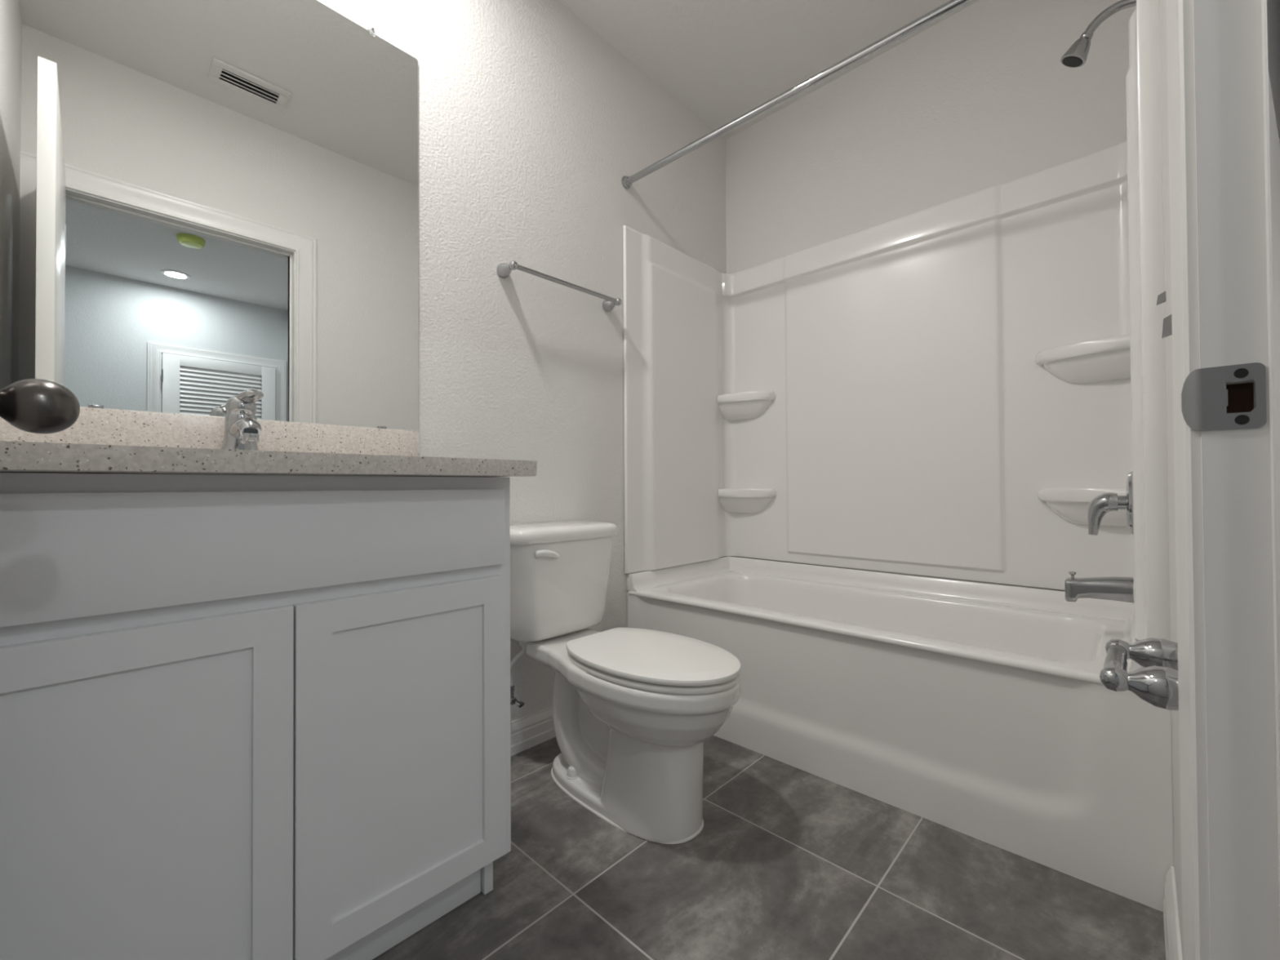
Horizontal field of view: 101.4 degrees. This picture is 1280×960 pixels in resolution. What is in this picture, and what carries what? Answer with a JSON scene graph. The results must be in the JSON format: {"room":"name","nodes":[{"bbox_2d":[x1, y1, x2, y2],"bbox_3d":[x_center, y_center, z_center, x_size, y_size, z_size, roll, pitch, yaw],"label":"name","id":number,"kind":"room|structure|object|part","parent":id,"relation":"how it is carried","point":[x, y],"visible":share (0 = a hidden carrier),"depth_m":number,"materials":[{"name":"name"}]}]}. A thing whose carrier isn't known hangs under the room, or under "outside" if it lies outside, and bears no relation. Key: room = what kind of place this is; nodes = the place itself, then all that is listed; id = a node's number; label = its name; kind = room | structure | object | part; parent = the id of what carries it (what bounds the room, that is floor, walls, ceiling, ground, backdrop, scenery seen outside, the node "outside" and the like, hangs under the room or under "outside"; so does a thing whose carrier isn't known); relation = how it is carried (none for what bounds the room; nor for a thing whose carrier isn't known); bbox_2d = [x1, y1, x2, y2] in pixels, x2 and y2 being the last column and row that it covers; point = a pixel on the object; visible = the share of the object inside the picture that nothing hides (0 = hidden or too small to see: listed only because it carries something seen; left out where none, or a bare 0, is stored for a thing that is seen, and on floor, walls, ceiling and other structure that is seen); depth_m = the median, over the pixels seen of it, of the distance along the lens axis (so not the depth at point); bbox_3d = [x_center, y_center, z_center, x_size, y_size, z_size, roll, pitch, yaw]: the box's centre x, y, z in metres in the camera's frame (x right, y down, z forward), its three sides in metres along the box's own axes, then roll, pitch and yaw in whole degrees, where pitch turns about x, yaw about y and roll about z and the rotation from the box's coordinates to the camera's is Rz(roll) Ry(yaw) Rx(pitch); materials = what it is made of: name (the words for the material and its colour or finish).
{"room":"bathroom","nodes":[
{"label":"bathroom","id":0,"kind":"room"},
{"bbox_2d":[0,378,79,433],"bbox_3d":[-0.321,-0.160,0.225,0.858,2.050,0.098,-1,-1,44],"label":"door knob","id":1,"kind":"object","parent":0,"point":[35,406],"depth_m":0.46,"materials":[{"name":"black metal"}]},
{"bbox_2d":[317,0,726,721],"bbox_3d":[-0.423,-0.419,1.812,0.100,2.630,2.604,-1,-1,44],"label":"wall","id":2,"kind":"structure","parent":0,"point":[531,123],"depth_m":1.81,"materials":[{"name":"white paint"}]},
{"bbox_2d":[0,0,418,431],"bbox_3d":[-0.924,-0.687,1.209,0.010,1.093,0.830,-1,-1,44],"label":"mirror","id":3,"kind":"object","parent":2,"relation":"attached to","point":[204,203],"visible":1,"depth_m":1.17,"materials":[{"name":"clear glass"}]},
{"bbox_2d":[0,407,418,456],"bbox_3d":[-0.919,-0.086,1.196,0.019,0.108,0.828,-1,-1,44],"label":"backsplash","id":4,"kind":"structure","parent":2,"relation":"attached to","point":[100,426],"depth_m":1.14,"materials":[{"name":"stone"}]},
{"bbox_2d":[510,641,528,707],"bbox_3d":[-0.397,0.612,1.659,0.121,0.225,0.057,-1,-1,44],"label":"water supply line","id":5,"kind":"object","parent":2,"relation":"attached to","point":[513,699],"visible":0.62,"depth_m":1.65,"materials":[{"name":"silver metal"}]},
{"bbox_3d":[-0.383,0.707,1.657,0.028,0.018,0.026,-1,-1,30],"label":"valve handle","id":6,"kind":"part","parent":5,"relation":"part of","materials":[{"name":"silver metal"}]},
{"bbox_2d":[510,706,555,755],"bbox_3d":[-0.347,0.844,1.785,0.016,0.102,0.864,-1,-1,44],"label":"baseboard","id":7,"kind":"structure","parent":2,"relation":"attached to","point":[528,731],"depth_m":1.76,"materials":[{"name":"white paint"}]},
{"bbox_2d":[496,260,622,311],"bbox_3d":[-0.262,-0.682,1.854,0.081,0.047,0.510,-1,-1,44],"label":"towel bar","id":8,"kind":"object","parent":2,"relation":"attached to","point":[504,270],"visible":1,"depth_m":1.78,"materials":[{"name":"silver metal"}]},
{"bbox_3d":[-0.421,-0.683,1.686,0.081,0.047,0.047,-1,-1,44],"label":"post","id":9,"kind":"part","parent":8,"relation":"part of","materials":[{"name":"silver metal"}]},
{"bbox_3d":[-0.102,-0.681,2.022,0.081,0.047,0.047,-1,-1,44],"label":"post","id":10,"kind":"part","parent":8,"relation":"part of","materials":[{"name":"silver metal"}]},
{"bbox_2d":[621,0,973,189],"bbox_3d":[0.500,-1.204,1.605,1.541,0.080,0.049,-1,-1,44],"label":"shower rod","id":11,"kind":"object","parent":2,"relation":"attached to","point":[951,6],"visible":1,"depth_m":1.58,"materials":[{"name":"silver metal"}]},
{"bbox_2d":[557,0,979,139],"bbox_3d":[0.170,-1.784,1.257,1.757,0.080,2.604,-1,-1,44],"label":"ceiling","id":12,"kind":"structure","parent":0,"point":[722,60],"depth_m":2.06,"materials":[{"name":"white paint"}]},
{"bbox_2d":[372,735,1165,959],"bbox_3d":[0.178,0.916,1.232,1.737,0.060,2.604,-1,-1,44],"label":"floor","id":13,"kind":"structure","parent":0,"point":[785,862],"depth_m":1.12,"materials":[{"name":"grey tile"}]},
{"bbox_2d":[0,472,511,959],"bbox_3d":[-0.736,0.441,1.003,0.537,0.892,0.804,-1,-1,44],"label":"vanity cabinet","id":14,"kind":"object","parent":13,"relation":"on","point":[242,717],"visible":1,"depth_m":0.78,"materials":[{"name":"white paint"}]},
{"bbox_3d":[-0.677,0.486,0.687,0.019,0.577,0.378,-1,-1,44],"label":"door","id":15,"kind":"part","parent":14,"relation":"part of","materials":[{"name":"white paint"}]},
{"bbox_3d":[-0.549,0.095,0.829,0.019,0.156,0.756,-1,-1,44],"label":"drawer","id":16,"kind":"part","parent":14,"relation":"part of","materials":[{"name":"white paint"}]},
{"bbox_2d":[0,407,537,477],"bbox_3d":[-0.707,-0.010,0.993,0.605,0.266,0.829,-1,-1,44],"label":"countertop","id":17,"kind":"structure","parent":14,"relation":"on","point":[100,440],"depth_m":0.95,"materials":[{"name":"stone"}]},
{"bbox_2d":[221,389,263,450],"bbox_3d":[-0.829,-0.112,1.097,0.163,0.156,0.092,-1,-1,44],"label":"faucet","id":18,"kind":"object","parent":17,"relation":"on","point":[242,430],"visible":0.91,"depth_m":1.10,"materials":[{"name":"silver metal"}]},
{"bbox_3d":[-0.839,-0.164,1.110,0.085,0.051,0.052,-1,-1,36],"label":"lever","id":19,"kind":"part","parent":18,"relation":"part of","materials":[{"name":"silver metal"}]},
{"bbox_3d":[-0.814,-0.105,1.083,0.117,0.048,0.046,-1,-1,44],"label":"spout","id":20,"kind":"part","parent":18,"relation":"part of","materials":[{"name":"silver metal"}]},
{"bbox_3d":[-0.415,0.488,0.963,0.019,0.577,0.378,-1,-1,44],"label":"door","id":21,"kind":"part","parent":14,"relation":"part of","materials":[{"name":"white paint"}]},
{"bbox_3d":[-0.497,0.842,1.290,0.475,0.094,0.021,-1,-1,44],"label":"panel","id":22,"kind":"part","parent":14,"relation":"part of","materials":[{"name":"white paint"}]},
{"bbox_2d":[510,520,741,844],"bbox_3d":[-0.065,0.515,1.510,0.793,0.750,0.436,-1,-1,44],"label":"toilet","id":23,"kind":"object","parent":13,"relation":"on","point":[634,710],"visible":0.99,"depth_m":1.38,"materials":[{"name":"white ceramic"}]},
{"bbox_3d":[-0.275,0.221,1.554,0.077,0.032,0.028,0,-1,-26],"label":"flush lever","id":24,"kind":"part","parent":23,"relation":"part of","materials":[{"name":"white plastic"}]},
{"bbox_3d":[-0.273,0.340,1.709,0.208,0.299,0.410,-1,-1,44],"label":"tank","id":25,"kind":"part","parent":23,"relation":"part of","materials":[{"name":"white ceramic"}]},
{"bbox_3d":[-0.272,0.167,1.709,0.226,0.046,0.436,-1,-1,44],"label":"tank lid","id":26,"kind":"part","parent":23,"relation":"part of","materials":[{"name":"white ceramic"}]},
{"bbox_3d":[-0.027,0.692,1.464,0.678,0.396,0.352,-1,-1,44],"label":"bowl","id":27,"kind":"part","parent":23,"relation":"part of","materials":[{"name":"white ceramic"}]},
{"bbox_3d":[0.039,0.465,1.403,0.495,0.018,0.344,-1,-1,44],"label":"lid","id":28,"kind":"part","parent":23,"relation":"part of","materials":[{"name":"white plastic"}]},
{"bbox_3d":[0.039,0.485,1.403,0.488,0.018,0.340,-1,-1,44],"label":"seat","id":29,"kind":"part","parent":23,"relation":"part of","materials":[{"name":"white plastic"}]},
{"bbox_2d":[626,555,1173,911],"bbox_3d":[0.751,0.628,1.835,1.540,0.522,0.714,-1,-1,44],"label":"bathtub","id":30,"kind":"object","parent":13,"relation":"on","point":[984,712],"visible":0.74,"depth_m":1.43,"materials":[{"name":"white plastic"}]},
{"bbox_2d":[627,570,1124,684],"bbox_3d":[0.751,0.613,1.835,1.540,0.360,0.714,-1,-1,44],"label":"basin","id":31,"kind":"object","parent":30,"relation":"in","point":[782,628],"depth_m":1.73,"materials":[{"name":"white plastic"}]},
{"bbox_2d":[725,0,1136,591],"bbox_3d":[1.077,-0.424,2.114,1.657,2.630,0.100,-1,-1,44],"label":"wall","id":32,"kind":"structure","parent":0,"point":[984,96],"depth_m":2.01,"materials":[{"name":"white paint"}]},
{"bbox_2d":[622,0,1170,640],"bbox_3d":[0.752,-0.335,1.841,1.560,1.402,0.739,-1,-1,44],"label":"tub surround","id":33,"kind":"object","parent":32,"relation":"attached to","point":[949,388],"visible":0.99,"depth_m":1.97,"materials":[{"name":"white plastic"}]},
{"bbox_3d":[0.167,-0.326,2.332,0.036,1.402,0.640,-1,-1,44],"label":"panel","id":34,"kind":"part","parent":33,"relation":"part of","materials":[{"name":"white plastic"}]},
{"bbox_2d":[717,391,775,420],"bbox_3d":[0.502,-0.354,2.497,0.262,0.118,0.130,-1,-1,44],"label":"corner shelf","id":35,"kind":"object","parent":33,"relation":"attached to","point":[747,405],"depth_m":2.49,"materials":[{"name":"white plastic"}]},
{"bbox_2d":[718,488,776,513],"bbox_3d":[0.505,0.101,2.491,0.262,0.118,0.130,-1,-1,44],"label":"corner shelf","id":36,"kind":"object","parent":33,"relation":"attached to","point":[730,500],"depth_m":2.48,"materials":[{"name":"white plastic"}]},
{"bbox_3d":[0.966,-0.334,2.079,1.536,1.402,0.094,-1,-1,44],"label":"panel","id":37,"kind":"part","parent":33,"relation":"part of","materials":[{"name":"white plastic"}]},
{"bbox_2d":[1036,488,1128,527],"bbox_3d":[1.400,0.085,1.640,0.262,0.118,0.130,-1,-1,44],"label":"corner shelf","id":38,"kind":"object","parent":33,"relation":"attached to","point":[1055,507],"depth_m":1.67,"materials":[{"name":"white plastic"}]},
{"bbox_2d":[1035,333,1130,384],"bbox_3d":[1.397,-0.369,1.645,0.262,0.118,0.130,-1,-1,44],"label":"corner shelf","id":39,"kind":"object","parent":33,"relation":"attached to","point":[1103,361],"depth_m":1.64,"materials":[{"name":"white plastic"}]},
{"bbox_2d":[1064,571,1134,603],"bbox_3d":[1.226,0.290,1.395,0.144,0.083,0.072,-1,-1,44],"label":"tub spout","id":40,"kind":"object","parent":33,"relation":"attached to","point":[1112,588],"visible":0.91,"depth_m":1.38,"materials":[{"name":"silver metal"}]},
{"bbox_3d":[1.184,0.261,1.435,0.017,0.022,0.017,-1,-1,44],"label":"diverter knob","id":41,"kind":"part","parent":40,"relation":"part of","materials":[{"name":"silver metal"}]},
{"bbox_2d":[1087,471,1133,535],"bbox_3d":[1.240,0.063,1.383,0.090,0.170,0.162,-1,-1,44],"label":"shower valve","id":42,"kind":"object","parent":33,"relation":"attached to","point":[1104,503],"visible":0.95,"depth_m":1.37,"materials":[{"name":"silver metal"}]},
{"bbox_3d":[1.229,0.091,1.393,0.061,0.115,0.051,-1,-1,44],"label":"lever","id":43,"kind":"part","parent":42,"relation":"part of","materials":[{"name":"silver metal"}]},
{"bbox_3d":[1.267,0.059,1.357,0.014,0.162,0.162,-1,-1,44],"label":"wall plate","id":44,"kind":"part","parent":42,"relation":"part of","materials":[{"name":"silver metal"}]},
{"bbox_3d":[1.258,-0.344,1.293,0.069,1.402,0.642,-1,-1,44],"label":"panel","id":45,"kind":"part","parent":33,"relation":"part of","materials":[{"name":"white plastic"}]},
{"bbox_2d":[1159,0,1182,959],"bbox_3d":[0.772,-0.439,0.675,0.115,2.630,2.404,-1,-1,44],"label":"wall","id":46,"kind":"structure","parent":0,"point":[1162,3],"depth_m":0.94,"materials":[{"name":"white paint"}]},
{"bbox_2d":[1060,0,1136,67],"bbox_3d":[1.237,-1.198,1.394,0.186,0.125,0.061,-1,-1,44],"label":"showerhead","id":47,"kind":"object","parent":46,"relation":"attached to","point":[1077,54],"visible":0.89,"depth_m":1.41,"materials":[{"name":"silver metal"}]},
{"bbox_3d":[1.253,-1.225,1.378,0.139,0.057,0.022,-1,-1,44],"label":"arm","id":48,"kind":"part","parent":47,"relation":"part of","materials":[{"name":"silver metal"}]},
{"bbox_2d":[1099,637,1178,711],"bbox_3d":[0.622,0.231,0.646,0.078,0.049,0.197,-1,-1,44],"label":"toilet paper holder","id":49,"kind":"object","parent":46,"relation":"attached to","point":[1156,683],"visible":0.74,"depth_m":0.60,"materials":[{"name":"silver metal"}]},
{"bbox_3d":[0.571,0.231,0.592,0.078,0.049,0.049,-1,-1,44],"label":"post","id":50,"kind":"part","parent":49,"relation":"part of","materials":[{"name":"silver metal"}]},
{"bbox_3d":[0.673,0.232,0.700,0.078,0.049,0.049,-1,-1,44],"label":"post","id":51,"kind":"part","parent":49,"relation":"part of","materials":[{"name":"silver metal"}]},
{"bbox_2d":[1156,291,1165,305],"bbox_3d":[0.997,-0.348,1.003,0.012,0.022,0.012,-1,-1,44],"label":"wall bracket","id":52,"kind":"object","parent":46,"relation":"attached to","point":[1162,297],"visible":1,"depth_m":1.00,"materials":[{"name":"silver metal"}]},
{"bbox_2d":[1161,314,1172,338],"bbox_3d":[0.819,-0.239,0.814,0.012,0.034,0.012,-1,-1,44],"label":"wall bracket","id":53,"kind":"object","parent":46,"relation":"attached to","point":[1167,325],"visible":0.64,"depth_m":0.81,"materials":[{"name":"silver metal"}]},
{"bbox_2d":[1163,866,1182,959],"bbox_3d":[0.822,0.826,0.800,0.016,0.102,0.709,-1,-1,44],"label":"baseboard","id":54,"kind":"structure","parent":46,"relation":"attached to","point":[1171,917],"depth_m":0.95,"materials":[{"name":"white paint"}]},
{"bbox_2d":[1166,0,1279,959],"bbox_3d":[0.266,-0.199,0.150,0.130,2.143,1.009,-1,-1,44],"label":"trim","id":55,"kind":"structure","parent":46,"relation":"attached to","point":[1224,55],"depth_m":0.47,"materials":[{"name":"white paint"}]},
{"bbox_3d":[0.225,-0.198,0.189,0.015,2.143,1.009,-1,-1,44],"label":"casing","id":56,"kind":"part","parent":55,"relation":"part of","materials":[{"name":"white paint"}]},
{"bbox_3d":[0.522,-0.073,0.470,0.008,0.057,0.051,0,-1,-37],"label":"strike plate","id":57,"kind":"part","parent":55,"relation":"part of","materials":[{"name":"silver metal"}]}
]}

